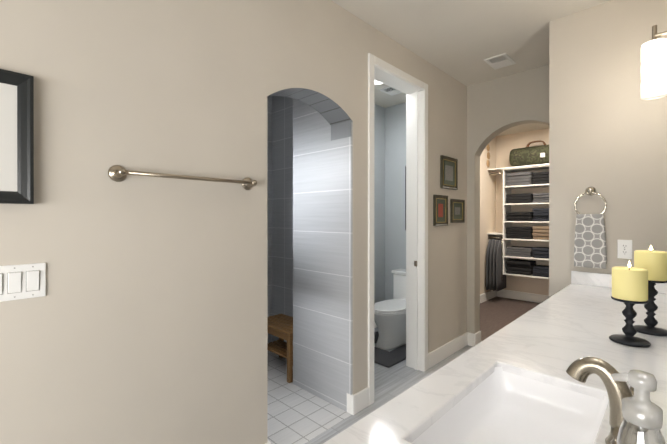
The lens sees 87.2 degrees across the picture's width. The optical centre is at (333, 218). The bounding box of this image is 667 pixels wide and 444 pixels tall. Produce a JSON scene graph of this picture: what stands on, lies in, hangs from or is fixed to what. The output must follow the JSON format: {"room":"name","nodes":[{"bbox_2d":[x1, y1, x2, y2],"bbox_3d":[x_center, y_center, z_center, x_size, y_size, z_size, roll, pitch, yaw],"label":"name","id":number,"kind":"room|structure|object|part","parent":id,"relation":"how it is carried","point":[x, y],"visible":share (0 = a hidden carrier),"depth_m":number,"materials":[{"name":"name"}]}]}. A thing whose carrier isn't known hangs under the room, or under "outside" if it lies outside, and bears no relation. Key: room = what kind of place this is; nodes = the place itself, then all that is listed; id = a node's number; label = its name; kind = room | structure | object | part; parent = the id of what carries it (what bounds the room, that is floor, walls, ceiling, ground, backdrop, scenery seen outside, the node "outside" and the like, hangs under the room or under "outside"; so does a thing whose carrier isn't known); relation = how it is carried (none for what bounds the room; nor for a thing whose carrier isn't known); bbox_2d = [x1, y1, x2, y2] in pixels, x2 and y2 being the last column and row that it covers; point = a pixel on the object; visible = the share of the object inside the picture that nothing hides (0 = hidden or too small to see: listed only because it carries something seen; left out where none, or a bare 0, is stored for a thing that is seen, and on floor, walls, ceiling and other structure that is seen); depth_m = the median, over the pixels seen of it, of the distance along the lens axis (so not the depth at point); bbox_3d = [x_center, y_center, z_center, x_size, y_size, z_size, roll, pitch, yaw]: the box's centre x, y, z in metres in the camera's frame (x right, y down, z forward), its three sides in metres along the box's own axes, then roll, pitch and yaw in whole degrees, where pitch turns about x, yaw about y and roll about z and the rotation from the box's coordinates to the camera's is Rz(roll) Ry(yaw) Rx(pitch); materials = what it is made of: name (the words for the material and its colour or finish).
{"room":"bathroom","nodes":[
{"label":"bathroom","id":0,"kind":"room"},
{"bbox_2d":[0,0,466,443],"bbox_3d":[-0.805,-0.025,1.573,0.200,2.735,6.160,0,0,44],"label":"wall","id":1,"kind":"structure","parent":0,"point":[143,320],"depth_m":1.52,"materials":[{"name":"paint"}]},
{"bbox_2d":[0,69,33,203],"bbox_3d":[-1.167,-0.263,1.035,0.028,0.430,0.425,0,0,44],"label":"picture","id":2,"kind":"object","parent":1,"relation":"attached to","point":[16,138],"visible":0.96,"depth_m":1.16,"materials":[{"name":"black wood"}]},
{"bbox_2d":[0,263,45,301],"bbox_3d":[-1.058,0.213,1.161,0.012,0.117,0.162,0,0,44],"label":"switch plate","id":3,"kind":"object","parent":1,"relation":"attached to","point":[21,281],"visible":1,"depth_m":1.18,"materials":[{"name":"white plastic"}]},
{"bbox_2d":[108,165,256,189],"bbox_3d":[-0.621,-0.177,1.564,0.076,0.065,0.652,0,0,44],"label":"bar","id":4,"kind":"object","parent":1,"relation":"attached to","point":[117,173],"visible":1,"depth_m":1.45,"materials":[{"name":"silver metal"}]},
{"bbox_2d":[347,393,354,414],"bbox_3d":[0.117,1.273,2.405,0.066,0.135,0.016,0,0,44],"label":"baseboard return","id":5,"kind":"object","parent":1,"relation":"attached to","point":[350,404],"visible":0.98,"depth_m":2.39,"materials":[{"name":"white wood"}]},
{"bbox_2d":[354,387,368,413],"bbox_3d":[0.195,1.273,2.449,0.016,0.135,0.155,0,0,44],"label":"baseboard","id":6,"kind":"structure","parent":1,"relation":"attached to","point":[361,399],"depth_m":2.44,"materials":[{"name":"white wood"}]},
{"bbox_2d":[368,53,427,405],"bbox_3d":[0.480,0.079,2.861,0.188,2.522,0.835,0,0,44],"label":"door frame","id":7,"kind":"structure","parent":1,"relation":"attached to","point":[414,89],"depth_m":3.07,"materials":[{"name":"white wood"}]},
{"bbox_2d":[433,195,447,225],"bbox_3d":[1.004,-0.073,3.273,0.022,0.285,0.250,0,0,44],"label":"picture","id":8,"kind":"object","parent":1,"relation":"attached to","point":[440,210],"visible":0.98,"depth_m":3.27,"materials":[{"name":"brown metal"}]},
{"bbox_2d":[438,204,442,216],"bbox_3d":[1.003,-0.073,3.274,0.002,0.125,0.090,0,0,44],"label":"print","id":9,"kind":"object","parent":8,"relation":"attached to","point":[440,206],"depth_m":3.27,"materials":[{"name":"red paper"}]},
{"bbox_2d":[428,332,467,368],"bbox_3d":[1.125,1.271,3.406,0.016,0.135,0.844,0,0,44],"label":"baseboard","id":10,"kind":"structure","parent":1,"relation":"attached to","point":[442,352],"depth_m":3.37,"materials":[{"name":"white wood"}]},
{"bbox_2d":[440,155,457,189],"bbox_3d":[1.122,-0.439,3.394,0.022,0.305,0.320,0,0,44],"label":"picture","id":11,"kind":"object","parent":1,"relation":"attached to","point":[448,172],"visible":1,"depth_m":3.38,"materials":[{"name":"brown metal"}]},
{"bbox_2d":[445,165,452,180],"bbox_3d":[1.121,-0.439,3.395,0.002,0.145,0.160,0,0,44],"label":"print","id":12,"kind":"object","parent":11,"relation":"attached to","point":[448,168],"depth_m":3.39,"materials":[{"name":"grey paper"}]},
{"bbox_2d":[450,199,464,222],"bbox_3d":[1.251,-0.074,3.528,0.022,0.235,0.280,0,0,44],"label":"picture","id":13,"kind":"object","parent":1,"relation":"attached to","point":[457,210],"visible":1,"depth_m":3.52,"materials":[{"name":"brown metal"}]},
{"bbox_2d":[455,207,459,214],"bbox_3d":[1.250,-0.074,3.529,0.002,0.075,0.120,0,0,44],"label":"print","id":14,"kind":"object","parent":13,"relation":"attached to","point":[457,209],"depth_m":3.53,"materials":[{"name":"grey paper"}]},
{"bbox_2d":[267,96,271,343],"bbox_3d":[-1.447,-0.028,2.950,0.140,2.735,2.440,0,0,44],"label":"wall","id":15,"kind":"structure","parent":0,"point":[269,208],"depth_m":3.65,"materials":[{"name":"tile"}]},
{"bbox_2d":[272,96,292,341],"bbox_3d":[-0.273,-0.029,3.412,0.900,2.735,0.140,0,0,44],"label":"wall","id":16,"kind":"structure","parent":0,"point":[282,204],"depth_m":3.55,"materials":[{"name":"tile"}]},
{"bbox_2d":[267,350,351,443],"bbox_3d":[-0.926,1.340,2.348,1.450,0.002,2.300,0,0,44],"label":"floor","id":17,"kind":"structure","parent":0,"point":[296,414],"depth_m":2.43,"materials":[{"name":"white tile"}]},
{"bbox_2d":[267,314,292,382],"bbox_3d":[-0.430,1.131,3.113,0.519,0.412,0.312,0,0,44],"label":"shower bench","id":18,"kind":"object","parent":17,"relation":"on","point":[280,326],"visible":0.52,"depth_m":3.01,"materials":[{"name":"brown wood"}]},
{"bbox_2d":[293,99,336,406],"bbox_3d":[-0.099,-0.027,2.708,0.490,2.735,0.148,0,0,44],"label":"wall","id":19,"kind":"structure","parent":0,"point":[314,259],"depth_m":2.65,"materials":[{"name":"tile"}]},
{"bbox_2d":[337,122,352,411],"bbox_3d":[0.078,0.341,2.442,0.136,2.000,0.013,0,0,44],"label":"tile","id":20,"kind":"structure","parent":19,"relation":"attached to","point":[344,266],"depth_m":2.43,"materials":[{"name":"grey tile"}]},
{"bbox_2d":[331,120,350,140],"bbox_3d":[0.052,-0.619,2.456,0.196,0.120,0.002,0,0,44],"label":"cap","id":21,"kind":"object","parent":20,"relation":"attached to","point":[341,130],"visible":1,"depth_m":2.45,"materials":[{"name":"tile"}]},
{"bbox_2d":[374,104,384,302],"bbox_3d":[0.150,-0.030,4.019,0.140,2.735,1.320,0,0,44],"label":"wall","id":22,"kind":"structure","parent":0,"point":[379,203],"depth_m":4.35,"materials":[{"name":"paint"}]},
{"bbox_2d":[305,296,539,443],"bbox_3d":[1.114,1.373,1.614,5.800,0.060,8.890,0,0,44],"label":"floor","id":23,"kind":"structure","parent":0,"point":[392,382],"depth_m":3.08,"materials":[{"name":"tile"}]},
{"bbox_2d":[374,331,405,367],"bbox_3d":[0.503,1.329,3.610,0.660,0.017,0.700,0,0,44],"label":"bath rug","id":24,"kind":"object","parent":23,"relation":"on","point":[385,358],"visible":0.26,"depth_m":3.37,"materials":[{"name":"grey fabric"}]},
{"bbox_2d":[374,269,405,349],"bbox_3d":[0.706,0.974,3.819,0.456,0.727,0.792,0,0,44],"label":"toilet","id":25,"kind":"object","parent":23,"relation":"on","point":[390,318],"visible":0.58,"depth_m":3.61,"materials":[{"name":"white ceramic"}]},
{"bbox_2d":[323,271,666,443],"bbox_3d":[0.982,0.812,1.362,0.533,1.062,2.366,0,0,44],"label":"bathroom vanity","id":26,"kind":"object","parent":23,"relation":"on","point":[541,373],"visible":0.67,"depth_m":0.99,"materials":[{"name":"white stone"}]},
{"bbox_2d":[409,367,608,443],"bbox_3d":[0.425,0.519,0.801,0.308,0.125,0.560,0,0,44],"label":"basin","id":27,"kind":"object","parent":26,"relation":"in","point":[488,405],"depth_m":0.94,"materials":[{"name":"white ceramic"}]},
{"bbox_2d":[566,357,647,443],"bbox_3d":[0.540,0.363,0.699,0.128,0.162,0.260,0,0,44],"label":"faucet","id":28,"kind":"object","parent":26,"relation":"on","point":[580,369],"depth_m":0.69,"materials":[{"name":"silver metal"}]},
{"bbox_2d":[571,271,666,293],"bbox_3d":[1.804,0.399,2.198,0.521,0.085,0.020,0,0,44],"label":"backsplash","id":29,"kind":"structure","parent":26,"relation":"on","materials":[{"name":"stone"}]},
{"bbox_2d":[609,261,650,346],"bbox_3d":[1.061,0.297,1.255,0.116,0.290,0.116,0,0,44],"label":"candle","id":30,"kind":"object","parent":26,"relation":"on","point":[629,286],"visible":0.98,"depth_m":1.23,"materials":[{"name":"yellow wax"}]},
{"bbox_2d":[611,370,664,443],"bbox_3d":[0.458,0.337,0.521,0.069,0.214,0.068,0,0,44],"label":"soap dispenser","id":31,"kind":"object","parent":26,"relation":"on","point":[629,416],"visible":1,"depth_m":0.52,"materials":[{"name":"clear glass"}]},
{"bbox_2d":[616,414,664,443],"bbox_3d":[0.458,0.372,0.520,0.068,0.143,0.068,0,0,44],"label":"bottle","id":32,"kind":"object","parent":31,"relation":"attached to","point":[628,418],"depth_m":0.52,"materials":[{"name":"silver glass"}]},
{"bbox_2d":[634,246,666,335],"bbox_3d":[1.239,0.272,1.367,0.116,0.340,0.116,0,0,44],"label":"candle","id":33,"kind":"object","parent":26,"relation":"on","point":[654,263],"visible":0.79,"depth_m":1.34,"materials":[{"name":"yellow wax"}]},
{"bbox_2d":[385,65,548,333],"bbox_3d":[1.204,-0.030,4.005,2.590,2.735,0.152,0,0,44],"label":"wall","id":34,"kind":"structure","parent":0,"point":[502,104],"depth_m":3.68,"materials":[{"name":"paint"}]},
{"bbox_2d":[405,166,405,229],"bbox_3d":[1.002,-0.243,4.077,0.380,0.772,0.022,0,0,44],"label":"sign","id":35,"kind":"object","parent":34,"relation":"attached to","point":[405,197],"visible":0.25,"depth_m":4.20,"materials":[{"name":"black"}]},
{"bbox_2d":[468,332,473,346],"bbox_3d":[1.443,1.271,3.674,0.067,0.135,0.016,0,0,44],"label":"baseboard","id":36,"kind":"structure","parent":34,"relation":"attached to","point":[470,339],"depth_m":3.67,"materials":[{"name":"white wood"}]},
{"bbox_2d":[474,331,480,345],"bbox_3d":[1.520,1.271,3.697,0.016,0.135,0.156,0,0,44],"label":"baseboard return","id":37,"kind":"object","parent":34,"relation":"attached to","point":[477,337],"visible":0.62,"depth_m":3.68,"materials":[{"name":"white wood"}]},
{"bbox_2d":[331,0,610,135],"bbox_3d":[1.114,-1.433,1.608,5.800,0.080,8.890,0,0,44],"label":"ceiling","id":38,"kind":"structure","parent":0,"point":[460,40],"depth_m":2.60,"materials":[{"name":"paint"}]},
{"bbox_2d":[379,86,402,95],"bbox_3d":[0.662,-1.392,3.797,0.240,0.008,0.240,0,0,44],"label":"ceiling vent","id":39,"kind":"object","parent":38,"relation":"in","point":[389,90],"visible":0.6,"depth_m":3.83,"materials":[{"name":"white"}]},
{"bbox_2d":[484,53,515,69],"bbox_3d":[1.478,-1.391,3.109,0.185,0.008,0.270,0,0,44],"label":"ceiling vent","id":40,"kind":"object","parent":38,"relation":"in","point":[500,61],"visible":1,"depth_m":3.10,"materials":[{"name":"white"}]},
{"bbox_2d":[480,137,495,294],"bbox_3d":[1.877,-0.032,5.165,0.140,2.735,2.450,0,0,44],"label":"wall","id":41,"kind":"structure","parent":0,"point":[487,203],"depth_m":5.69,"materials":[{"name":"paint"}]},
{"bbox_2d":[480,290,495,302],"bbox_3d":[1.928,1.268,5.107,0.016,0.135,2.434,0,0,44],"label":"baseboard","id":42,"kind":"structure","parent":41,"relation":"attached to","point":[488,295],"depth_m":5.69,"materials":[{"name":"white wood"}]},
{"bbox_2d":[486,144,489,166],"bbox_3d":[2.537,-1.026,5.728,0.017,0.376,0.136,0,0,44],"label":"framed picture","id":43,"kind":"object","parent":41,"relation":"attached to","point":[488,155],"visible":1,"depth_m":5.71,"materials":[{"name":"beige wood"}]},
{"bbox_2d":[496,128,548,295],"bbox_3d":[4.164,-0.031,4.748,5.800,2.735,0.140,0,0,44],"label":"wall","id":44,"kind":"structure","parent":0,"point":[506,145],"depth_m":5.72,"materials":[{"name":"paint"}]},
{"bbox_2d":[486,163,548,290],"bbox_3d":[3.582,0.171,4.844,2.748,1.949,0.526,0,0,44],"label":"closet shelving","id":45,"kind":"object","parent":44,"relation":"attached to","point":[501,264],"visible":0.79,"depth_m":5.44,"materials":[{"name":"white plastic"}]},
{"bbox_2d":[509,140,548,166],"bbox_3d":[3.122,-1.003,5.396,0.700,0.387,0.343,0,0,44],"label":"duffel bag","id":46,"kind":"object","parent":45,"relation":"on","point":[528,155],"visible":0.79,"depth_m":5.33,"materials":[{"name":"green fabric"}]},
{"bbox_2d":[496,289,548,302],"bbox_3d":[3.869,1.268,4.928,3.050,0.135,0.016,0,0,44],"label":"baseboard","id":47,"kind":"structure","parent":44,"relation":"attached to","point":[525,296],"depth_m":5.69,"materials":[{"name":"white wood"}]},
{"bbox_2d":[549,0,666,297],"bbox_3d":[3.008,-0.025,1.701,3.210,2.735,0.940,0,0,44],"label":"wall block","id":48,"kind":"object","parent":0,"point":[607,133],"visible":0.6,"depth_m":2.26,"materials":[{"name":"paint"}]},
{"bbox_2d":[574,187,606,268],"bbox_3d":[1.683,0.056,2.296,0.174,0.531,0.054,0,0,44],"label":"towel ring","id":49,"kind":"object","parent":48,"relation":"attached to","point":[590,251],"visible":0.96,"depth_m":2.28,"materials":[{"name":"grey fabric"}]},
{"bbox_3d":[1.685,-0.180,2.298,0.060,0.060,0.047,0,0,44],"label":"towel ring post","id":50,"kind":"part","parent":49,"relation":"part of","materials":[{"name":"silver metal"}]},
{"bbox_2d":[574,214,606,268],"bbox_3d":[1.680,0.147,2.294,0.171,0.349,0.047,0,0,44],"label":"hanging towel","id":51,"kind":"object","parent":49,"relation":"hanging from","point":[590,251],"depth_m":2.27,"materials":[{"name":"grey fabric"}]},
{"bbox_2d":[617,240,631,258],"bbox_3d":[1.823,0.193,2.191,0.072,0.118,0.009,0,0,44],"label":"outlet","id":52,"kind":"object","parent":48,"relation":"attached to","point":[624,249],"visible":1,"depth_m":2.19,"materials":[{"name":"white plastic"}]},
{"bbox_3d":[1.221,-0.024,1.103,0.160,2.735,2.410,0,0,44],"label":"wall mirror","id":53,"kind":"object","parent":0,"visible":0},
{"bbox_2d":[641,25,666,99],"bbox_3d":[1.588,-0.778,1.700,0.146,0.360,0.103,0,0,44],"label":"sconce","id":54,"kind":"object","parent":53,"relation":"attached to","point":[654,68],"visible":1,"depth_m":1.68,"materials":[{"name":"white glass"}]},
{"bbox_3d":[1.597,-0.883,1.691,0.122,0.150,0.060,0,0,44],"label":"arm","id":55,"kind":"part","parent":54,"relation":"part of"}
]}

